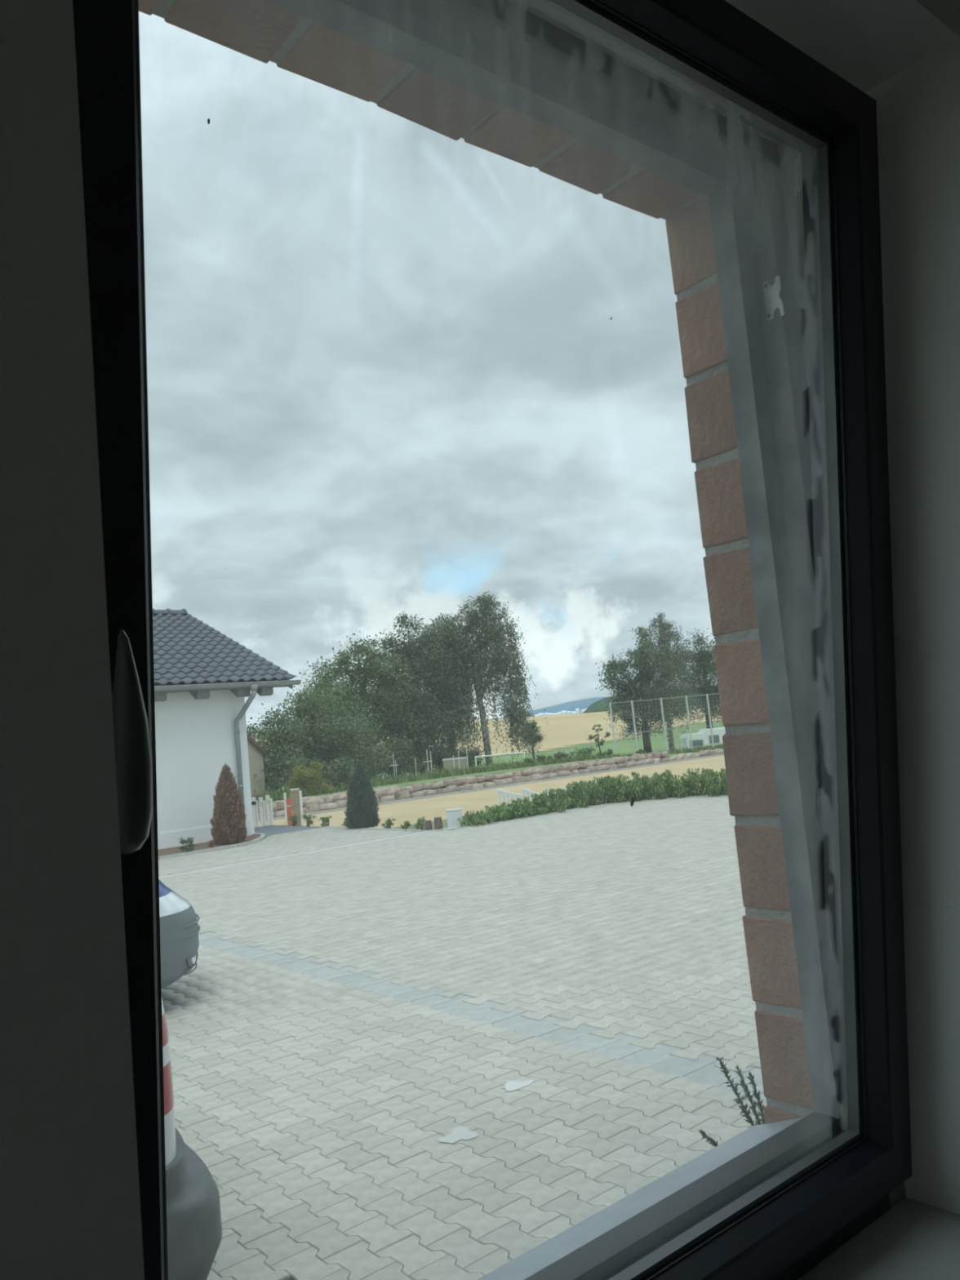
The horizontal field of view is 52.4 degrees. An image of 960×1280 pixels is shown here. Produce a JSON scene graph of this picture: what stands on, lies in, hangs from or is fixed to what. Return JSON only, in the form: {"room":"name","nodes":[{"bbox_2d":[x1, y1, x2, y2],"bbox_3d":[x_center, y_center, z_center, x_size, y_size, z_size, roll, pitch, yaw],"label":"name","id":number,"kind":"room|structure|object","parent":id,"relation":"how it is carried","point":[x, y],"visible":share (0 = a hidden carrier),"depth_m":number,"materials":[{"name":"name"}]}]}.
{"room":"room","nodes":[
{"label":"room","id":0,"kind":"room"},
{"bbox_2d":[138,0,813,1124],"bbox_3d":[0.000,-0.306,1.094,7.400,4.200,0.087,-1,-7,-40],"label":"wall","id":1,"kind":"structure","parent":0,"point":[264,31],"depth_m":1.30,"materials":[{"name":"red brick"}]},
{"bbox_2d":[476,1117,803,1279],"bbox_3d":[0.014,0.646,0.948,1.024,0.058,0.126,-1,-7,-40],"label":"outer window sill","id":2,"kind":"structure","parent":1,"relation":"attached to","point":[566,1242],"depth_m":1.10,"materials":[{"name":"grey metal"}]},
{"bbox_2d":[0,0,959,1279],"bbox_3d":[0.108,0.315,0.818,5.600,3.500,0.315,-1,-7,-40],"label":"wall","id":3,"kind":"structure","parent":0,"point":[70,1199],"depth_m":0.44,"materials":[{"name":"paint"}]},
{"bbox_2d":[72,0,911,1279],"bbox_3d":[0.101,0.009,0.927,1.035,1.396,0.219,-1,-7,-40],"label":"window","id":4,"kind":"structure","parent":3,"relation":"in","point":[815,473],"depth_m":1.18,"materials":[{"name":"metal"}]},
{"bbox_2d":[630,796,634,806],"bbox_3d":[0.152,0.162,0.975,0.005,0.010,0.003,-3,-5,-23],"label":"fly speck","id":5,"kind":"object","parent":4,"relation":"attached to","point":[632,801],"visible":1,"depth_m":0.97,"materials":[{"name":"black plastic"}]},
{"bbox_2d":[797,1196,959,1279],"bbox_3d":[0.213,0.707,0.805,1.036,0.030,0.258,-1,-7,-40],"label":"window sill","id":6,"kind":"structure","parent":3,"relation":"attached to","point":[913,1239],"depth_m":1.11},
{"label":"outside","id":7,"kind":"structure","parent":0,"visible":0},
{"bbox_2d":[252,704,722,782],"bbox_3d":[41.025,22.375,264.996,520.000,10.824,280.000,-1,-7,-40],"label":"wheat field","id":8,"kind":"structure","parent":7,"point":[562,731],"depth_m":138.58,"materials":[{"name":"beige plant"}]},
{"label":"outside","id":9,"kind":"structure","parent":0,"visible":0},
{"bbox_2d":[582,688,719,713],"bbox_3d":[116.960,33.843,506.787,154.015,20.592,162.712,-1,-7,-40],"label":"hill","id":10,"kind":"structure","parent":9,"point":[597,706],"depth_m":500.46,"materials":[{"name":"plant"}]},
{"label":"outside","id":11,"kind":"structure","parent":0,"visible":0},
{"bbox_2d":[152,608,301,849],"bbox_3d":[-11.247,1.859,19.292,11.760,5.115,10.317,-1,-7,-40],"label":"house","id":12,"kind":"structure","parent":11,"point":[203,677],"depth_m":18.47,"materials":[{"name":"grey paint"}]},
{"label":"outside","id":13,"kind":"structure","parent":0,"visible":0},
{"bbox_2d":[253,825,321,836],"bbox_3d":[-4.285,3.881,19.790,1.240,0.049,2.200,-1,-7,-40],"label":"asphalt path","id":14,"kind":"structure","parent":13,"point":[268,830],"depth_m":19.64,"materials":[{"name":"asphalt"}]},
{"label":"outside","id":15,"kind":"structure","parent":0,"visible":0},
{"bbox_2d":[265,751,698,807],"bbox_3d":[17.548,5.336,51.122,76.000,1.279,0.840,-1,-7,-40],"label":"bank","id":16,"kind":"object","parent":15,"point":[476,775],"visible":0.11,"depth_m":36.18,"materials":[{"name":"stone"}]},
{"bbox_2d":[251,748,724,819],"bbox_3d":[4.725,5.195,39.902,37.206,0.736,0.812,-1,-7,-40],"label":"stone wall","id":17,"kind":"structure","parent":16,"relation":"on","point":[393,793],"depth_m":36.19,"materials":[{"name":"stone"}]},
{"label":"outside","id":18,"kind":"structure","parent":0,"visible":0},
{"bbox_2d":[391,800,635,830],"bbox_3d":[-7.508,0.192,-25.781,75.600,0.001,90.000,-1,-7,-40],"label":"ground","id":19,"kind":"structure","parent":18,"point":[445,820],"depth_m":18.70,"materials":[{"name":"soil"}]},
{"bbox_2d":[158,832,265,859],"bbox_3d":[-5.146,3.777,17.187,2.160,0.256,5.717,-6,-5,14],"label":"kerb","id":20,"kind":"object","parent":19,"relation":"on","point":[262,837],"visible":0.22,"depth_m":16.71,"materials":[{"name":"concrete"}]},
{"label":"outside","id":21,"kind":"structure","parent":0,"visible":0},
{"bbox_2d":[488,696,609,719],"bbox_3d":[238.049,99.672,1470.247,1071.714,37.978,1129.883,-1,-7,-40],"label":"hill","id":22,"kind":"structure","parent":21,"point":[584,704],"depth_m":1391.30,"materials":[{"name":"blue"}]},
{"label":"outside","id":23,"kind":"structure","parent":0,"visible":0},
{"bbox_2d":[266,719,724,792],"bbox_3d":[8.263,12.643,147.372,320.000,4.910,161.400,-1,-7,-40],"label":"meadow","id":24,"kind":"structure","parent":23,"point":[659,747],"depth_m":83.19,"materials":[{"name":"green plant"}]},
{"bbox_2d":[246,733,266,795],"bbox_3d":[-14.525,3.369,36.996,9.160,6.420,9.350,-1,-7,-40],"label":"house","id":25,"kind":"structure","parent":24,"relation":"on","point":[256,753],"depth_m":36.01,"materials":[{"name":"beige paint"}]},
{"bbox_2d":[263,750,303,793],"bbox_3d":[-8.296,5.411,41.213,4.789,2.389,3.124,-4,-5,-12],"label":"shrub","id":26,"kind":"object","parent":24,"relation":"on","point":[280,788],"visible":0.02,"depth_m":40.89,"materials":[{"name":"green plant"}]},
{"bbox_2d":[283,760,333,795],"bbox_3d":[-5.838,4.701,32.704,1.493,1.274,1.402,-10,-7,42],"label":"round shrub","id":27,"kind":"object","parent":24,"relation":"on","point":[299,774],"visible":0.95,"depth_m":32.63,"materials":[{"name":"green plant"}]},
{"bbox_2d":[277,747,359,788],"bbox_3d":[-5.681,4.686,35.320,3.022,1.786,2.380,-1,-7,-40],"label":"shrub","id":28,"kind":"object","parent":24,"relation":"on","point":[341,773],"visible":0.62,"depth_m":35.10,"materials":[{"name":"green plant"}]},
{"bbox_2d":[276,751,364,785],"bbox_3d":[-6.128,4.990,37.159,2.542,1.663,2.815,-9,-6,36],"label":"shrub","id":29,"kind":"object","parent":24,"relation":"on","point":[300,752],"visible":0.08,"depth_m":36.88,"materials":[{"name":"green plant"}]},
{"bbox_2d":[246,678,400,792],"bbox_3d":[-6.383,3.829,37.517,6.204,4.600,4.231,-3,-5,-20],"label":"broadleaf tree","id":30,"kind":"object","parent":24,"relation":"on","point":[319,744],"visible":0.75,"depth_m":36.91,"materials":[{"name":"green plant"}]},
{"bbox_2d":[283,667,391,760],"bbox_3d":[-6.572,4.053,43.638,5.009,5.818,4.144,-2,-6,-34],"label":"broadleaf tree","id":31,"kind":"object","parent":24,"relation":"on","point":[337,693],"visible":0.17,"depth_m":43.67,"materials":[{"name":"green plant"}]},
{"bbox_2d":[293,630,441,781],"bbox_3d":[-5.505,3.344,46.553,7.085,7.532,5.224,-6,-5,11],"label":"broadleaf tree","id":32,"kind":"object","parent":24,"relation":"on","point":[362,677],"visible":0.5,"depth_m":45.97,"materials":[{"name":"green plant"}]},
{"bbox_2d":[358,749,407,778],"bbox_3d":[-5.040,5.761,44.977,3.382,1.851,2.195,-4,-5,-10],"label":"shrub","id":33,"kind":"object","parent":24,"relation":"on","point":[401,764],"visible":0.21,"depth_m":44.81,"materials":[{"name":"green plant"}]},
{"bbox_2d":[388,754,397,777],"bbox_3d":[-3.344,5.008,37.976,0.440,1.210,0.028,-1,-7,-40],"label":"post","id":34,"kind":"object","parent":24,"relation":"on","point":[393,765],"visible":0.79,"depth_m":37.98,"materials":[{"name":"metal"}]},
{"bbox_2d":[380,747,435,776],"bbox_3d":[-3.441,5.817,45.997,2.701,1.622,2.340,-6,-5,14],"label":"shrub","id":35,"kind":"object","parent":24,"relation":"on","point":[410,761],"visible":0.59,"depth_m":45.77,"materials":[{"name":"green plant"}]},
{"bbox_2d":[352,611,480,774],"bbox_3d":[-3.315,2.763,48.184,6.410,8.526,5.181,-7,-5,15],"label":"broadleaf tree","id":36,"kind":"object","parent":24,"relation":"on","point":[408,650],"visible":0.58,"depth_m":47.50,"materials":[{"name":"green plant"}]},
{"bbox_2d":[397,742,446,773],"bbox_3d":[-3.216,6.204,51.669,4.017,2.064,3.216,-2,-6,-33],"label":"shrub","id":37,"kind":"object","parent":24,"relation":"on","point":[436,743],"visible":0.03,"depth_m":51.53,"materials":[{"name":"green plant"}]},
{"bbox_2d":[422,749,431,772],"bbox_3d":[-2.084,4.970,38.923,0.440,1.222,0.028,-1,-7,-40],"label":"post","id":38,"kind":"object","parent":24,"relation":"on","point":[426,749],"visible":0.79,"depth_m":38.93,"materials":[{"name":"metal"}]},
{"bbox_2d":[401,612,478,765],"bbox_3d":[-2.114,2.809,50.914,4.196,8.805,4.025,-6,-5,12],"label":"birch","id":39,"kind":"object","parent":24,"relation":"on","point":[442,617],"visible":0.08,"depth_m":50.59,"materials":[{"name":"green plant"}]},
{"bbox_2d":[417,742,476,771],"bbox_3d":[-1.564,5.751,46.825,3.058,1.504,2.271,-3,-6,-24],"label":"shrub","id":40,"kind":"object","parent":24,"relation":"on","point":[440,754],"visible":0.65,"depth_m":46.59,"materials":[{"name":"green plant"}]},
{"bbox_2d":[442,756,467,771],"bbox_3d":[-1.016,5.239,40.483,1.040,0.710,0.100,-5,-5,0],"label":"board","id":41,"kind":"object","parent":24,"relation":"on","point":[448,762],"visible":0.68,"depth_m":40.45,"materials":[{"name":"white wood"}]},
{"bbox_2d":[429,746,485,768],"bbox_3d":[-1.147,5.971,48.977,2.892,1.462,2.328,-1,-7,-40],"label":"shrub","id":42,"kind":"object","parent":24,"relation":"on","point":[478,762],"visible":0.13,"depth_m":48.77,"materials":[{"name":"green plant"}]},
{"bbox_2d":[251,743,723,801],"bbox_3d":[0.797,5.874,44.736,36.632,1.202,12.178,-1,-7,-40],"label":"grass","id":43,"kind":"structure","parent":24,"relation":"on","point":[277,796],"depth_m":37.18,"materials":[{"name":"green plant"}]},
{"bbox_2d":[432,591,548,766],"bbox_3d":[0.411,2.072,48.599,5.551,9.245,3.214,-4,-5,-12],"label":"birch","id":44,"kind":"object","parent":24,"relation":"on","point":[490,634],"visible":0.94,"depth_m":48.30,"materials":[{"name":"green plant"}]},
{"bbox_2d":[475,751,524,765],"bbox_3d":[0.941,5.646,45.465,2.320,0.675,0.760,-5,-5,0],"label":"goal","id":45,"kind":"object","parent":24,"relation":"on","point":[523,753],"visible":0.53,"depth_m":45.12,"materials":[{"name":"white paint"}]},
{"bbox_2d":[522,755,546,763],"bbox_3d":[2.296,5.191,41.802,1.110,0.522,0.787,-1,-7,-40],"label":"shrub","id":46,"kind":"object","parent":24,"relation":"on","point":[539,757],"visible":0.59,"depth_m":41.76,"materials":[{"name":"green plant"}]},
{"bbox_2d":[523,719,546,760],"bbox_3d":[2.880,5.583,52.204,1.389,2.825,1.303,-3,-6,-24],"label":"shrub","id":47,"kind":"object","parent":24,"relation":"on","point":[538,738],"visible":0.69,"depth_m":52.06,"materials":[{"name":"green plant"}]},
{"bbox_2d":[545,750,567,759],"bbox_3d":[3.465,5.418,44.982,1.246,0.631,0.777,-1,-7,-40],"label":"shrub","id":48,"kind":"object","parent":24,"relation":"on","point":[558,755],"visible":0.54,"depth_m":44.95,"materials":[{"name":"green plant"}]},
{"bbox_2d":[568,746,595,757],"bbox_3d":[4.895,5.532,47.217,1.528,0.806,1.472,-1,-7,-40],"label":"shrub","id":49,"kind":"object","parent":24,"relation":"on","point":[585,753],"visible":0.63,"depth_m":47.01,"materials":[{"name":"green plant"}]},
{"bbox_2d":[586,724,611,755],"bbox_3d":[5.940,5.171,48.189,1.249,2.060,0.658,-5,-5,-5],"label":"young tree","id":50,"kind":"object","parent":24,"relation":"on","point":[608,734],"visible":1,"depth_m":48.22,"materials":[{"name":"green plant"}]},
{"bbox_2d":[593,748,613,755],"bbox_3d":[6.282,5.887,49.916,1.069,0.641,0.890,-1,-7,-40],"label":"shrub","id":51,"kind":"object","parent":24,"relation":"on","point":[610,751],"visible":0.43,"depth_m":49.83,"materials":[{"name":"green plant"}]},
{"bbox_2d":[635,749,647,754],"bbox_3d":[8.124,5.781,49.724,0.832,0.487,0.541,-3,-5,-22],"label":"shrub","id":52,"kind":"object","parent":24,"relation":"on","point":[640,751],"visible":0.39,"depth_m":49.66,"materials":[{"name":"green plant"}]},
{"bbox_2d":[592,642,694,752],"bbox_3d":[9.523,3.516,56.592,5.560,6.815,3.972,-6,-5,13],"label":"broadleaf tree","id":53,"kind":"object","parent":24,"relation":"on","point":[642,691],"visible":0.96,"depth_m":56.04,"materials":[{"name":"green plant"}]},
{"bbox_2d":[628,612,700,751],"bbox_3d":[11.444,2.609,60.114,4.306,8.995,3.365,-7,-5,16],"label":"birch","id":54,"kind":"object","parent":24,"relation":"on","point":[660,642],"visible":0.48,"depth_m":59.96,"materials":[{"name":"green plant"}]},
{"bbox_2d":[608,693,724,754],"bbox_3d":[10.492,4.582,52.126,6.916,3.110,0.173,-5,-5,-1],"label":"fence","id":55,"kind":"object","parent":24,"relation":"on","point":[706,695],"visible":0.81,"depth_m":52.10,"materials":[{"name":"silver metal"}]},
{"bbox_2d":[667,626,723,728],"bbox_3d":[14.553,3.148,63.204,6.116,7.960,4.713,-6,-5,10],"label":"broadleaf tree","id":56,"kind":"object","parent":24,"relation":"on","point":[707,687],"visible":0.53,"depth_m":62.37,"materials":[{"name":"green plant"}]},
{"bbox_2d":[680,727,725,749],"bbox_3d":[14.448,6.264,60.147,3.850,1.620,1.942,-5,-5,0],"label":"caravan","id":57,"kind":"object","parent":24,"relation":"on","point":[704,741],"visible":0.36,"depth_m":59.25,"materials":[{"name":"white metal"}]},
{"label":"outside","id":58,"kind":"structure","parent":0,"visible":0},
{"bbox_2d":[158,835,260,856],"bbox_3d":[-6.172,3.799,17.456,4.600,0.001,3.320,-1,-7,-40],"label":"mulch bed","id":59,"kind":"object","parent":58,"point":[171,851],"visible":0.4,"depth_m":17.39,"materials":[{"name":"brown soil"}]},
{"bbox_2d":[177,836,197,852],"bbox_3d":[-5.007,3.541,16.750,0.304,0.347,0.296,-7,-5,17],"label":"plant","id":60,"kind":"object","parent":59,"relation":"on","point":[183,841],"visible":0.98,"depth_m":16.70,"materials":[{"name":"green plant"}]},
{"bbox_2d":[207,840,215,847],"bbox_3d":[-4.740,3.615,17.173,0.158,0.217,0.168,-1,-7,-40],"label":"plant","id":61,"kind":"object","parent":59,"relation":"on","point":[211,842],"visible":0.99,"depth_m":17.15,"materials":[{"name":"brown plant"}]},
{"bbox_2d":[209,764,247,844],"bbox_3d":[-4.560,2.984,17.632,0.690,1.559,0.685,-1,-7,-40],"label":"conifer","id":62,"kind":"object","parent":59,"relation":"on","point":[228,827],"visible":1,"depth_m":17.47,"materials":[{"name":"brown plant"}]},
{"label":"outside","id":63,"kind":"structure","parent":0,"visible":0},
{"bbox_2d":[158,795,766,1279],"bbox_3d":[-0.800,2.767,10.901,18.817,0.034,16.203,-1,-7,-40],"label":"yard","id":64,"kind":"structure","parent":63,"point":[440,1055],"depth_m":5.51,"materials":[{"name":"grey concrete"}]},
{"bbox_2d":[159,880,199,988],"bbox_3d":[-3.877,1.817,6.016,4.170,1.545,1.950,-1,-7,-40],"label":"car","id":65,"kind":"object","parent":64,"relation":"on","point":[180,928],"visible":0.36,"depth_m":6.50,"materials":[{"name":"grey metal"}]},
{"bbox_2d":[191,955,195,964],"bbox_3d":[-1.957,2.163,6.655,0.014,0.095,0.096,-5,-5,-1],"label":"fog lamp","id":66,"kind":"object","parent":65,"relation":"on","point":[193,957],"depth_m":6.64,"materials":[{"name":"plastic"}]},
{"bbox_2d":[161,998,222,1279],"bbox_3d":[-2.876,1.241,1.987,4.392,1.800,1.710,-1,-7,-40],"label":"car","id":67,"kind":"object","parent":64,"relation":"on","point":[193,1215],"visible":0.2,"depth_m":2.60,"materials":[{"name":"white paint"}]},
{"bbox_2d":[161,1011,168,1047],"bbox_3d":[-1.376,1.154,3.235,0.151,0.075,1.689,-1,-7,-40],"label":"tail lamp","id":68,"kind":"object","parent":67,"relation":"on","point":[165,1031],"depth_m":2.64,"materials":[{"name":"red"}]},
{"bbox_2d":[162,1039,170,1066],"bbox_3d":[-1.368,1.216,3.231,0.148,0.050,1.689,-1,-7,-40],"label":"lamp","id":69,"kind":"object","parent":67,"relation":"on","point":[166,1049],"depth_m":2.63,"materials":[{"name":"plastic"}]},
{"bbox_2d":[163,1058,173,1115],"bbox_3d":[-1.359,1.301,3.225,0.149,0.122,1.689,-1,-7,-40],"label":"tail lamp","id":70,"kind":"object","parent":67,"relation":"attached to","point":[167,1075],"depth_m":2.61,"materials":[{"name":"red plastic"}]},
{"bbox_2d":[434,816,443,829],"bbox_3d":[-0.724,3.207,16.970,0.148,0.258,0.147,-1,-7,-40],"label":"wooden stump","id":71,"kind":"object","parent":64,"relation":"on","point":[437,820],"visible":0.87,"depth_m":16.92,"materials":[{"name":"brown wood"}]},
{"bbox_2d":[321,795,728,831],"bbox_3d":[4.837,2.829,16.123,17.208,0.269,4.050,-8,-6,26],"label":"kerb","id":72,"kind":"object","parent":64,"relation":"on","point":[376,828],"visible":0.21,"depth_m":17.73,"materials":[{"name":"concrete"}]},
{"bbox_2d":[697,1056,764,1147],"bbox_3d":[0.891,1.600,3.119,0.164,0.623,0.576,-9,-7,40],"label":"sprig","id":73,"kind":"object","parent":64,"relation":"on","point":[757,1095],"visible":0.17,"depth_m":3.09,"materials":[{"name":"green plant"}]},
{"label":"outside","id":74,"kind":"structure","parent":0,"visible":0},
{"bbox_3d":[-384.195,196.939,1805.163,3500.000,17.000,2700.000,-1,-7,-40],"label":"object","id":75,"kind":"object","parent":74,"visible":0},
{"bbox_2d":[560,710,567,714],"bbox_3d":[100.758,92.927,1161.944,5.508,17.515,8.000,-7,-5,15],"label":"house","id":76,"kind":"structure","parent":75,"relation":"on","point":[565,712],"depth_m":1159.08,"materials":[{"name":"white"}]},
{"bbox_2d":[575,708,579,713],"bbox_3d":[116.638,90.302,1160.666,3.997,17.548,8.000,-6,-5,11],"label":"house","id":77,"kind":"structure","parent":75,"relation":"on","point":[577,710],"depth_m":1157.38,"materials":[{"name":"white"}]},
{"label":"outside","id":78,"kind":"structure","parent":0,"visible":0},
{"bbox_3d":[3.844,3.135,16.288,6.820,0.600,18.900,-1,-7,-40],"label":"bank","id":79,"kind":"object","parent":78,"visible":0},
{"bbox_2d":[286,813,298,826],"bbox_3d":[-3.965,3.876,20.760,0.218,0.359,0.348,-6,-5,11],"label":"plant","id":80,"kind":"object","parent":79,"relation":"on","point":[293,818],"visible":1,"depth_m":20.76,"materials":[{"name":"green plant"}]},
{"bbox_2d":[302,813,316,826],"bbox_3d":[-3.554,3.784,20.305,0.265,0.387,0.362,-6,-5,9],"label":"plant","id":81,"kind":"object","parent":79,"relation":"on","point":[308,822],"visible":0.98,"depth_m":20.24,"materials":[{"name":"green plant"}]},
{"bbox_2d":[319,815,332,826],"bbox_3d":[-3.125,3.737,19.832,0.281,0.320,0.320,-9,-6,38],"label":"plant","id":82,"kind":"object","parent":79,"relation":"on","point":[324,819],"visible":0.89,"depth_m":19.79,"materials":[{"name":"green plant"}]},
{"bbox_2d":[340,819,349,826],"bbox_3d":[-2.616,3.661,19.282,0.229,0.284,0.301,-3,-6,-27],"label":"plant","id":83,"kind":"object","parent":79,"relation":"on","point":[344,823],"visible":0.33,"depth_m":19.27,"materials":[{"name":"green plant"}]},
{"bbox_2d":[343,764,380,829],"bbox_3d":[-2.252,3.011,18.591,0.692,1.341,0.720,-9,-7,40],"label":"conifer","id":84,"kind":"object","parent":79,"relation":"on","point":[357,815],"visible":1,"depth_m":18.44,"materials":[{"name":"green plant"}]},
{"bbox_2d":[381,817,396,828],"bbox_3d":[-1.700,3.461,18.116,0.317,0.312,0.245,-4,-5,-18],"label":"plant","id":85,"kind":"object","parent":79,"relation":"on","point":[388,823],"visible":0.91,"depth_m":18.09,"materials":[{"name":"green plant"}]},
{"bbox_2d":[400,821,410,829],"bbox_3d":[-1.351,3.423,17.766,0.191,0.263,0.262,-5,-5,2],"label":"plant","id":86,"kind":"object","parent":79,"relation":"on","point":[406,824],"visible":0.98,"depth_m":17.75,"materials":[{"name":"green plant"}]},
{"bbox_2d":[413,816,426,830],"bbox_3d":[-1.039,3.335,17.500,0.259,0.336,0.365,-1,-7,-40],"label":"plant","id":87,"kind":"object","parent":79,"relation":"on","point":[420,820],"visible":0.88,"depth_m":17.47,"materials":[{"name":"green plant"}]},
{"bbox_2d":[424,819,432,830],"bbox_3d":[-0.896,3.244,16.991,0.127,0.218,0.126,-1,-7,-40],"label":"wooden stump","id":88,"kind":"object","parent":79,"relation":"on","point":[428,822],"visible":0.87,"depth_m":16.95,"materials":[{"name":"brown wood"}]},
{"bbox_2d":[445,808,462,828],"bbox_3d":[-0.440,3.132,17.032,0.280,0.362,0.200,-5,-5,-2],"label":"utility box","id":89,"kind":"object","parent":79,"relation":"on","point":[452,815],"visible":0.75,"depth_m":16.94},
{"bbox_2d":[457,811,502,826],"bbox_3d":[0.025,3.164,17.146,0.750,0.272,0.956,-6,-5,5],"label":"plant","id":90,"kind":"object","parent":79,"relation":"on","point":[478,820],"visible":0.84,"depth_m":16.96,"materials":[{"name":"green plant"}]},
{"bbox_2d":[462,805,517,822],"bbox_3d":[0.268,3.135,17.458,0.821,0.358,1.100,-9,-7,40],"label":"plant","id":91,"kind":"object","parent":79,"relation":"on","point":[504,814],"visible":0.61,"depth_m":17.24,"materials":[{"name":"green plant"}]},
{"bbox_2d":[484,800,533,820],"bbox_3d":[0.513,3.102,17.642,0.839,0.389,0.691,-4,-5,-10],"label":"plant","id":92,"kind":"object","parent":79,"relation":"on","point":[514,814],"visible":0.63,"depth_m":17.48,"materials":[{"name":"green plant"}]},
{"bbox_2d":[507,797,552,817],"bbox_3d":[0.825,3.080,17.912,1.039,0.432,0.849,-1,-7,-40],"label":"plant","id":93,"kind":"object","parent":79,"relation":"on","point":[545,809],"visible":0.41,"depth_m":17.78,"materials":[{"name":"green plant"}]},
{"bbox_2d":[524,790,572,815],"bbox_3d":[1.230,3.040,18.172,0.879,0.475,0.615,-1,-7,-40],"label":"plant","id":94,"kind":"object","parent":79,"relation":"on","point":[540,798],"visible":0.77,"depth_m":18.03,"materials":[{"name":"green plant"}]},
{"bbox_2d":[543,787,590,812],"bbox_3d":[1.595,3.002,18.332,0.994,0.495,0.910,-1,-7,-40],"label":"plant","id":95,"kind":"object","parent":79,"relation":"on","point":[558,790],"visible":0.58,"depth_m":18.43,"materials":[{"name":"green plant"}]},
{"bbox_2d":[555,779,593,808],"bbox_3d":[1.907,2.981,18.808,0.719,0.578,0.837,-7,-6,24],"label":"plant","id":96,"kind":"object","parent":79,"relation":"on","point":[585,793],"visible":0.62,"depth_m":18.55,"materials":[{"name":"green plant"}]},
{"bbox_2d":[572,775,616,806],"bbox_3d":[2.284,2.945,18.959,0.654,0.596,1.220,-7,-5,21],"label":"plant","id":97,"kind":"object","parent":79,"relation":"on","point":[598,797],"visible":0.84,"depth_m":18.73,"materials":[{"name":"green plant"}]},
{"bbox_2d":[600,771,639,803],"bbox_3d":[2.768,2.898,19.040,0.961,0.625,0.671,-3,-6,-26],"label":"plant","id":98,"kind":"object","parent":79,"relation":"on","point":[615,796],"visible":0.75,"depth_m":18.84,"materials":[{"name":"green plant"}]},
{"bbox_2d":[613,771,658,801],"bbox_3d":[3.025,2.885,19.076,0.794,0.599,1.088,-1,-7,-40],"label":"plant","id":99,"kind":"object","parent":79,"relation":"on","point":[647,793],"visible":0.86,"depth_m":18.88,"materials":[{"name":"green plant"}]},
{"bbox_2d":[637,768,679,799],"bbox_3d":[3.579,2.835,19.083,0.840,0.602,0.639,-1,-7,-40],"label":"plant","id":100,"kind":"object","parent":79,"relation":"on","point":[664,790],"visible":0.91,"depth_m":18.94,"materials":[{"name":"green plant"}]},
{"bbox_2d":[668,767,718,798],"bbox_3d":[4.094,2.772,18.854,0.904,0.605,0.770,-4,-5,-13],"label":"plant","id":101,"kind":"object","parent":79,"relation":"on","point":[690,785],"visible":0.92,"depth_m":18.78,"materials":[{"name":"green plant"}]},
{"bbox_2d":[698,768,727,796],"bbox_3d":[4.620,2.719,18.665,0.763,0.574,1.070,-6,-5,6],"label":"plant","id":102,"kind":"object","parent":79,"relation":"on","point":[713,787],"visible":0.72,"depth_m":18.52,"materials":[{"name":"green plant"}]},
{"bbox_2d":[711,768,728,795],"bbox_3d":[4.971,2.677,18.502,1.011,0.564,0.880,-1,-7,-40],"label":"plant","id":103,"kind":"object","parent":79,"relation":"on","point":[722,773],"visible":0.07,"depth_m":18.42,"materials":[{"name":"green plant"}]},
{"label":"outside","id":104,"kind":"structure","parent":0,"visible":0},
{"bbox_2d":[259,755,725,828],"bbox_3d":[25.418,3.509,39.191,71.000,0.001,26.900,-1,-7,-40],"label":"dirt road","id":105,"kind":"structure","parent":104,"point":[430,807],"depth_m":31.99,"materials":[{"name":"beige sand"}]},
{"bbox_2d":[251,796,260,827],"bbox_3d":[-5.443,4.378,23.830,0.230,1.080,0.600,-5,-5,0],"label":"stand","id":106,"kind":"object","parent":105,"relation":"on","point":[254,802],"visible":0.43,"depth_m":23.82,"materials":[{"name":"white paint"}]},
{"bbox_2d":[257,797,266,826],"bbox_3d":[-5.263,4.372,23.829,0.230,1.060,0.600,-5,-5,0],"label":"stand","id":107,"kind":"object","parent":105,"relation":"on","point":[262,803],"visible":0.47,"depth_m":23.81,"materials":[{"name":"white paint"}]},
{"bbox_2d":[265,795,273,825],"bbox_3d":[-5.095,4.337,23.830,0.230,1.100,0.600,-5,-5,0],"label":"stand","id":108,"kind":"object","parent":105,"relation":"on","point":[268,801],"visible":0.49,"depth_m":23.82,"materials":[{"name":"white paint"}]},
{"bbox_2d":[283,788,303,826],"bbox_3d":[-4.542,4.227,23.835,0.430,1.180,0.080,-5,-5,0],"label":"jump obstacle","id":109,"kind":"object","parent":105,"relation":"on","point":[296,801],"visible":0.74,"depth_m":23.82,"materials":[{"name":"white paint"}]},
{"bbox_2d":[258,753,724,822],"bbox_3d":[4.634,5.401,39.276,35.994,0.177,0.100,-1,-7,-40],"label":"kerb","id":110,"kind":"object","parent":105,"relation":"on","point":[722,754],"visible":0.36,"depth_m":36.16,"materials":[{"name":"concrete"}]},
{"bbox_2d":[496,788,522,806],"bbox_3d":[0.609,3.405,18.940,0.480,1.070,0.500,-6,-5,12],"label":"jump wing","id":111,"kind":"object","parent":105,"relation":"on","point":[498,790],"visible":0.31,"depth_m":18.97},
{"bbox_2d":[521,786,539,800],"bbox_3d":[1.086,3.382,19.059,0.460,1.050,0.500,-6,-5,12],"label":"jump wing","id":112,"kind":"object","parent":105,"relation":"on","point":[523,789],"visible":0.17,"depth_m":19.10},
{"bbox_2d":[542,788,549,795],"bbox_3d":[1.457,3.624,20.966,0.500,0.840,0.100,-1,-7,-40],"label":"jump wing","id":113,"kind":"object","parent":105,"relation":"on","point":[544,790],"visible":0.07,"depth_m":20.96,"materials":[{"name":"white paint"}]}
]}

